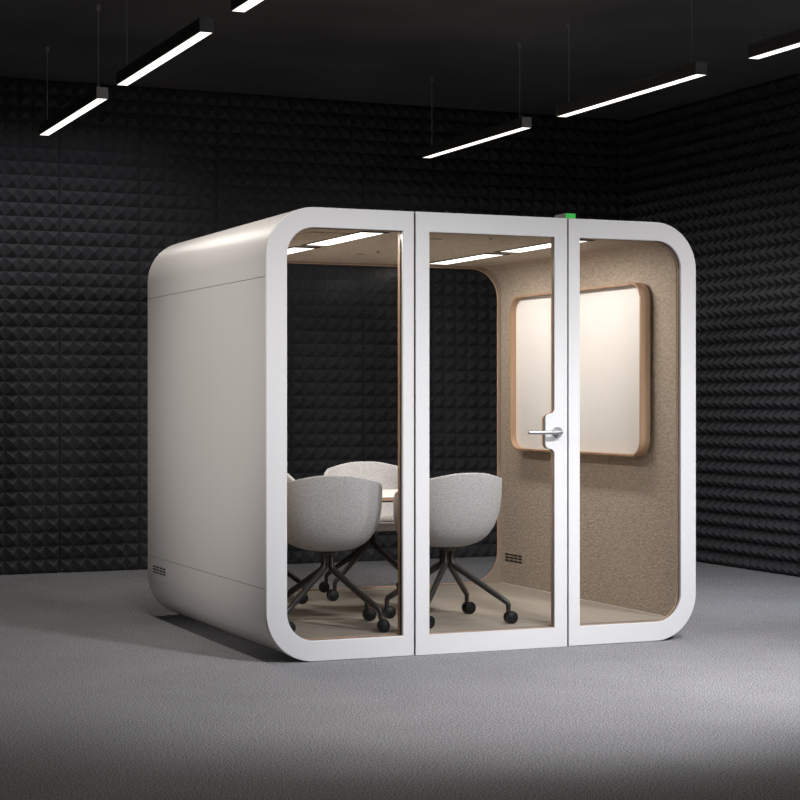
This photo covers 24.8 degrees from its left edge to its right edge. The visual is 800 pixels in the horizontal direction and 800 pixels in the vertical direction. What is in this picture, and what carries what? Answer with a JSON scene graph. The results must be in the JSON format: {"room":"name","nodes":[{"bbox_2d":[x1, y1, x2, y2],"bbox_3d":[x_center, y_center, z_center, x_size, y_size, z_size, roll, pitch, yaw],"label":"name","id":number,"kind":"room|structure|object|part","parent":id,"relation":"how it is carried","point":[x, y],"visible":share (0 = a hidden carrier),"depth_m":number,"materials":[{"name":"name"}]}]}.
{"room":"soundproofed room","nodes":[
{"label":"soundproofed room","id":0,"kind":"room"},
{"bbox_2d":[0,77,628,574],"bbox_3d":[-3.616,-0.535,12.912,12.000,3.600,0.210,0,0,-23],"label":"wall","id":1,"kind":"structure","parent":0,"point":[88,206],"depth_m":13.77,"materials":[{"name":"plastic"}]},
{"bbox_2d":[0,556,799,799],"bbox_3d":[-0.663,1.325,6.187,12.150,0.120,14.900,0,0,-23],"label":"floor","id":2,"kind":"structure","parent":0,"point":[108,691],"depth_m":7.42,"materials":[{"name":"grey carpet"}]},
{"bbox_2d":[148,207,695,661],"bbox_3d":[0.056,0.167,10.129,2.398,2.197,2.199,0,0,-23],"label":"pod","id":3,"kind":"object","parent":2,"relation":"on","point":[592,549],"visible":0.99,"depth_m":9.61,"materials":[{"name":"white lacquered metal"},{"name":"taupe felt"},{"name":"clear glass"}]},
{"bbox_2d":[153,565,164,575],"bbox_3d":[-1.376,0.977,10.443,0.011,0.040,0.256,0,0,-23],"label":"vent grille","id":4,"kind":"object","parent":3,"relation":"attached to","point":[158,570],"depth_m":10.44,"materials":[{"name":"black plastic"}]},
{"bbox_3d":[-1.042,0.158,9.706,0.045,1.498,2.114,0,0,-23],"label":"panel","id":5,"kind":"part","parent":3,"relation":"part of","materials":[{"name":"grey"}]},
{"bbox_2d":[287,473,307,603],"bbox_3d":[-0.865,0.765,10.494,0.562,0.785,0.552,0,0,-23],"label":"swivel chair","id":6,"kind":"object","parent":3,"relation":"on","point":[291,575],"visible":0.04,"depth_m":10.37,"materials":[{"name":"grey metal"}]},
{"bbox_3d":[-0.689,0.944,10.418,0.336,0.304,0.034,0,0,22],"label":"leg","id":7,"kind":"part","parent":6,"relation":"part of","materials":[{"name":"grey metal"}]},
{"bbox_2d":[287,246,319,254],"bbox_3d":[-0.681,-0.837,10.381,0.148,0.004,0.900,0,0,-23],"label":"ceiling light","id":8,"kind":"object","parent":3,"relation":"on","point":[291,250],"depth_m":10.11,"materials":[{"name":"white plastic"}]},
{"bbox_2d":[287,475,389,632],"bbox_3d":[-0.363,0.765,9.271,0.562,0.785,0.552,0,0,-9],"label":"swivel chair","id":9,"kind":"object","parent":3,"relation":"on","point":[327,515],"visible":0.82,"depth_m":9.06,"materials":[{"name":"grey fabric"}]},
{"bbox_3d":[-0.516,0.944,9.387,0.336,0.304,0.034,0,0,36],"label":"leg","id":10,"kind":"part","parent":9,"relation":"part of","materials":[{"name":"grey metal"}]},
{"bbox_3d":[-0.474,0.944,9.134,0.245,0.304,0.246,0,0,-9],"label":"leg","id":11,"kind":"part","parent":9,"relation":"part of","materials":[{"name":"grey metal"}]},
{"bbox_3d":[-0.265,0.944,9.428,0.034,0.304,0.336,0,0,35],"label":"leg","id":12,"kind":"part","parent":9,"relation":"part of","materials":[{"name":"grey metal"}]},
{"bbox_3d":[-0.223,0.944,9.175,0.245,0.304,0.246,0,0,-9],"label":"leg","id":13,"kind":"part","parent":9,"relation":"part of","materials":[{"name":"grey metal"}]},
{"bbox_3d":[-0.288,0.166,8.864,0.769,2.195,0.022,0,0,-23],"label":"fixed panel","id":14,"kind":"part","parent":3,"relation":"part of","materials":[{"name":"white paint"}]},
{"bbox_2d":[301,231,389,246],"bbox_3d":[-0.293,-0.837,9.471,0.148,0.004,0.900,0,0,-23],"label":"ceiling light","id":15,"kind":"object","parent":3,"relation":"on","point":[352,236],"depth_m":9.43,"materials":[{"name":"white plastic"}]},
{"bbox_3d":[-0.283,0.165,8.911,0.613,2.004,0.028,0,0,-23],"label":"wood trim","id":16,"kind":"part","parent":3,"relation":"part of","materials":[{"name":"brown wood"}]},
{"bbox_2d":[319,461,397,600],"bbox_3d":[-0.180,0.765,10.783,0.562,0.785,0.552,0,0,-8],"label":"swivel chair","id":17,"kind":"object","parent":3,"relation":"on","point":[386,474],"visible":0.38,"depth_m":10.95,"materials":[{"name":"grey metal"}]},
{"bbox_3d":[-0.319,0.944,10.882,0.336,0.304,0.034,0,0,37],"label":"leg","id":18,"kind":"part","parent":17,"relation":"part of","materials":[{"name":"grey metal"}]},
{"bbox_3d":[-0.282,0.944,10.627,0.034,0.304,0.336,0,0,36],"label":"leg","id":19,"kind":"part","parent":17,"relation":"part of","materials":[{"name":"grey metal"}]},
{"bbox_3d":[-0.030,0.944,10.664,0.336,0.304,0.034,0,0,37],"label":"leg","id":20,"kind":"part","parent":17,"relation":"part of","materials":[{"name":"grey metal"}]},
{"bbox_2d":[379,514,393,521],"bbox_3d":[-0.169,0.701,10.737,0.361,0.043,0.361,0,0,-8],"label":"seat cushion","id":21,"kind":"object","parent":17,"relation":"on","point":[383,517],"depth_m":10.59,"materials":[{"name":"grey fabric"}]},
{"bbox_3d":[-0.274,0.165,8.891,0.608,1.999,0.013,0,0,-23],"label":"glass pane","id":22,"kind":"part","parent":3,"relation":"part of","materials":[{"name":"clear glass"}]},
{"bbox_2d":[382,489,397,501],"bbox_3d":[-0.322,0.838,10.005,1.335,0.641,0.755,0,0,-23],"label":"meeting table","id":23,"kind":"object","parent":3,"relation":"on","point":[387,495],"visible":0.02,"depth_m":9.97,"materials":[{"name":"white laminate"}]},
{"bbox_3d":[-0.368,0.162,11.123,2.148,1.981,0.010,0,0,-23],"label":"trim","id":24,"kind":"part","parent":3,"relation":"part of","materials":[{"name":"brown wood"}]},
{"bbox_3d":[-0.370,0.166,11.129,2.337,2.135,0.018,0,0,-23],"label":"frame","id":25,"kind":"part","parent":3,"relation":"part of","materials":[{"name":"brown laminate"}]},
{"bbox_2d":[383,473,517,628],"bbox_3d":[0.254,0.765,9.546,0.562,0.785,0.552,0,0,-25],"label":"swivel chair","id":26,"kind":"object","parent":3,"relation":"on","point":[464,508],"visible":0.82,"depth_m":9.36,"materials":[{"name":"grey fabric"}]},
{"bbox_3d":[0.076,0.944,9.617,0.336,0.304,0.034,0,0,21],"label":"leg","id":27,"kind":"part","parent":26,"relation":"part of","materials":[{"name":"grey metal"}]},
{"bbox_3d":[0.184,0.944,9.384,0.034,0.304,0.336,0,0,20],"label":"leg","id":28,"kind":"part","parent":26,"relation":"part of","materials":[{"name":"grey metal"}]},
{"bbox_3d":[0.307,0.944,9.724,0.034,0.304,0.336,0,0,20],"label":"leg","id":29,"kind":"part","parent":26,"relation":"part of","materials":[{"name":"grey metal"}]},
{"bbox_3d":[0.415,0.944,9.491,0.336,0.304,0.034,0,0,21],"label":"leg","id":30,"kind":"part","parent":26,"relation":"part of","materials":[{"name":"grey metal"}]},
{"bbox_2d":[429,253,509,264],"bbox_3d":[0.387,-0.837,10.838,0.148,0.004,0.900,0,0,-23],"label":"ceiling light","id":31,"kind":"object","parent":3,"relation":"on","point":[479,256],"depth_m":10.76,"materials":[{"name":"white plastic"}]},
{"bbox_3d":[0.465,0.166,9.180,0.846,2.195,0.012,0,0,-23],"label":"door","id":32,"kind":"part","parent":3,"relation":"part of","materials":[{"name":"white paint"}]},
{"bbox_3d":[0.457,0.165,9.202,0.708,2.004,0.015,0,0,-23],"label":"wood trim","id":33,"kind":"part","parent":3,"relation":"part of","materials":[{"name":"brown wood"}]},
{"bbox_3d":[0.461,0.165,9.191,0.703,1.999,0.007,0,0,-23],"label":"glass pane","id":34,"kind":"part","parent":3,"relation":"part of","materials":[{"name":"clear glass"}]},
{"bbox_2d":[505,553,521,562],"bbox_3d":[0.715,0.989,11.395,0.012,0.047,0.228,0,0,-23],"label":"vent grille","id":35,"kind":"object","parent":3,"relation":"attached to","point":[509,557],"depth_m":11.40,"materials":[{"name":"black plastic"}]},
{"bbox_2d":[494,239,594,252],"bbox_3d":[0.776,-0.837,9.927,0.148,0.004,0.900,0,0,-23],"label":"ceiling light","id":36,"kind":"object","parent":3,"relation":"on","point":[543,245],"depth_m":10.02,"materials":[{"name":"white plastic"}]},
{"bbox_3d":[0.742,0.165,9.259,0.214,0.056,0.060,0,0,-23],"label":"door handle","id":37,"kind":"part","parent":3,"relation":"part of","materials":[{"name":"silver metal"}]},
{"bbox_2d":[554,213,575,218],"bbox_3d":[0.854,-0.946,9.432,0.059,0.028,0.125,0,0,-23],"label":"light","id":38,"kind":"object","parent":3,"relation":"on","point":[565,215],"visible":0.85,"depth_m":9.38,"materials":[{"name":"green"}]},
{"bbox_2d":[510,283,649,456],"bbox_3d":[1.024,-0.166,10.556,0.080,0.947,1.572,0,0,-23],"label":"whiteboard","id":39,"kind":"object","parent":3,"relation":"attached to","point":[614,319],"visible":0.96,"depth_m":10.33,"materials":[{"name":"oak"},{"name":"white glossy board surface"}]},
{"bbox_3d":[1.191,0.165,9.519,0.612,2.004,0.010,0,0,-23],"label":"wood trim","id":40,"kind":"part","parent":3,"relation":"part of","materials":[{"name":"brown wood"}]},
{"bbox_3d":[1.195,0.165,9.510,0.607,1.999,0.006,0,0,-23],"label":"glass pane","id":41,"kind":"part","parent":3,"relation":"part of","materials":[{"name":"clear glass"}]},
{"bbox_3d":[1.213,0.166,9.503,0.762,2.195,0.018,0,0,-23],"label":"fixed panel","id":42,"kind":"part","parent":3,"relation":"part of","materials":[{"name":"white paint"}]},
{"bbox_2d":[0,0,799,120],"bbox_3d":[-0.663,-2.395,6.187,12.150,0.120,14.900,0,0,-23],"label":"ceiling","id":43,"kind":"structure","parent":0,"point":[369,51],"depth_m":12.00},
{"bbox_2d":[39,4,107,135],"bbox_3d":[-2.058,-2.050,11.411,0.069,0.570,1.608,0,0,-23],"label":"pendant light","id":44,"kind":"object","parent":43,"relation":"hanging from","point":[98,95],"visible":1,"depth_m":11.23,"materials":[{"name":"grey metal"}]},
{"bbox_2d":[40,98,106,135],"bbox_3d":[-2.058,-1.768,11.411,0.058,0.007,1.596,0,0,-23],"label":"diffuser","id":45,"kind":"object","parent":44,"relation":"attached to","point":[87,104],"depth_m":11.35,"materials":[{"name":"beige plastic"}]},
{"bbox_2d":[116,0,213,85],"bbox_3d":[-1.243,-2.050,9.481,0.069,0.570,1.608,0,0,-23],"label":"pendant light","id":46,"kind":"object","parent":43,"relation":"hanging from","point":[200,28],"visible":1,"depth_m":9.33,"materials":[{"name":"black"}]},
{"bbox_2d":[118,32,210,85],"bbox_3d":[-1.243,-1.768,9.481,0.058,0.007,1.596,0,0,-23],"label":"diffuser","id":47,"kind":"object","parent":46,"relation":"attached to","point":[185,41],"depth_m":9.41,"materials":[{"name":"beige plastic"}]},
{"bbox_2d":[231,0,263,11],"bbox_3d":[-0.421,-2.050,7.543,0.069,0.570,1.608,0,0,-23],"label":"pendant light","id":48,"kind":"object","parent":43,"relation":"hanging from","point":[236,5],"visible":1,"depth_m":8.17,"materials":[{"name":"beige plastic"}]},
{"bbox_2d":[422,42,531,157],"bbox_3d":[0.507,-2.050,12.544,0.069,0.570,1.608,0,0,-23],"label":"pendant light","id":49,"kind":"object","parent":43,"relation":"hanging from","point":[519,124],"visible":1,"depth_m":12.38,"materials":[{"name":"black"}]},
{"bbox_2d":[423,127,528,157],"bbox_3d":[0.507,-1.768,12.544,0.058,0.007,1.596,0,0,-23],"label":"diffuser","id":50,"kind":"object","parent":49,"relation":"attached to","point":[498,132],"depth_m":12.53,"materials":[{"name":"beige plastic"}]},
{"bbox_2d":[556,0,706,116],"bbox_3d":[1.321,-2.050,10.619,0.069,0.570,1.608,0,0,-23],"label":"pendant light","id":51,"kind":"object","parent":43,"relation":"hanging from","point":[693,70],"visible":1,"depth_m":10.48,"materials":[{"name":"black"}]},
{"bbox_2d":[558,74,704,116],"bbox_3d":[1.321,-1.768,10.619,0.058,0.007,1.596,0,0,-23],"label":"diffuser","id":52,"kind":"object","parent":51,"relation":"attached to","point":[672,79],"depth_m":10.58,"materials":[{"name":"beige plastic"}]},
{"bbox_2d":[747,0,799,58],"bbox_3d":[2.141,-2.050,8.686,0.069,0.570,1.608,0,0,-23],"label":"pendant light","id":53,"kind":"object","parent":43,"relation":"hanging from","point":[787,41],"visible":1,"depth_m":9.21,"materials":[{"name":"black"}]},
{"bbox_2d":[751,43,799,58],"bbox_3d":[2.141,-1.768,8.686,0.058,0.007,1.596,0,0,-23],"label":"diffuser","id":54,"kind":"object","parent":53,"relation":"attached to","point":[770,49],"depth_m":9.24,"materials":[{"name":"beige plastic"}]},
{"bbox_2d":[627,74,799,576],"bbox_3d":[4.082,-0.535,10.278,0.210,3.600,10.800,0,0,-23],"label":"wall","id":55,"kind":"structure","parent":0,"point":[723,171],"depth_m":13.67,"materials":[{"name":"plastic"}]}
]}

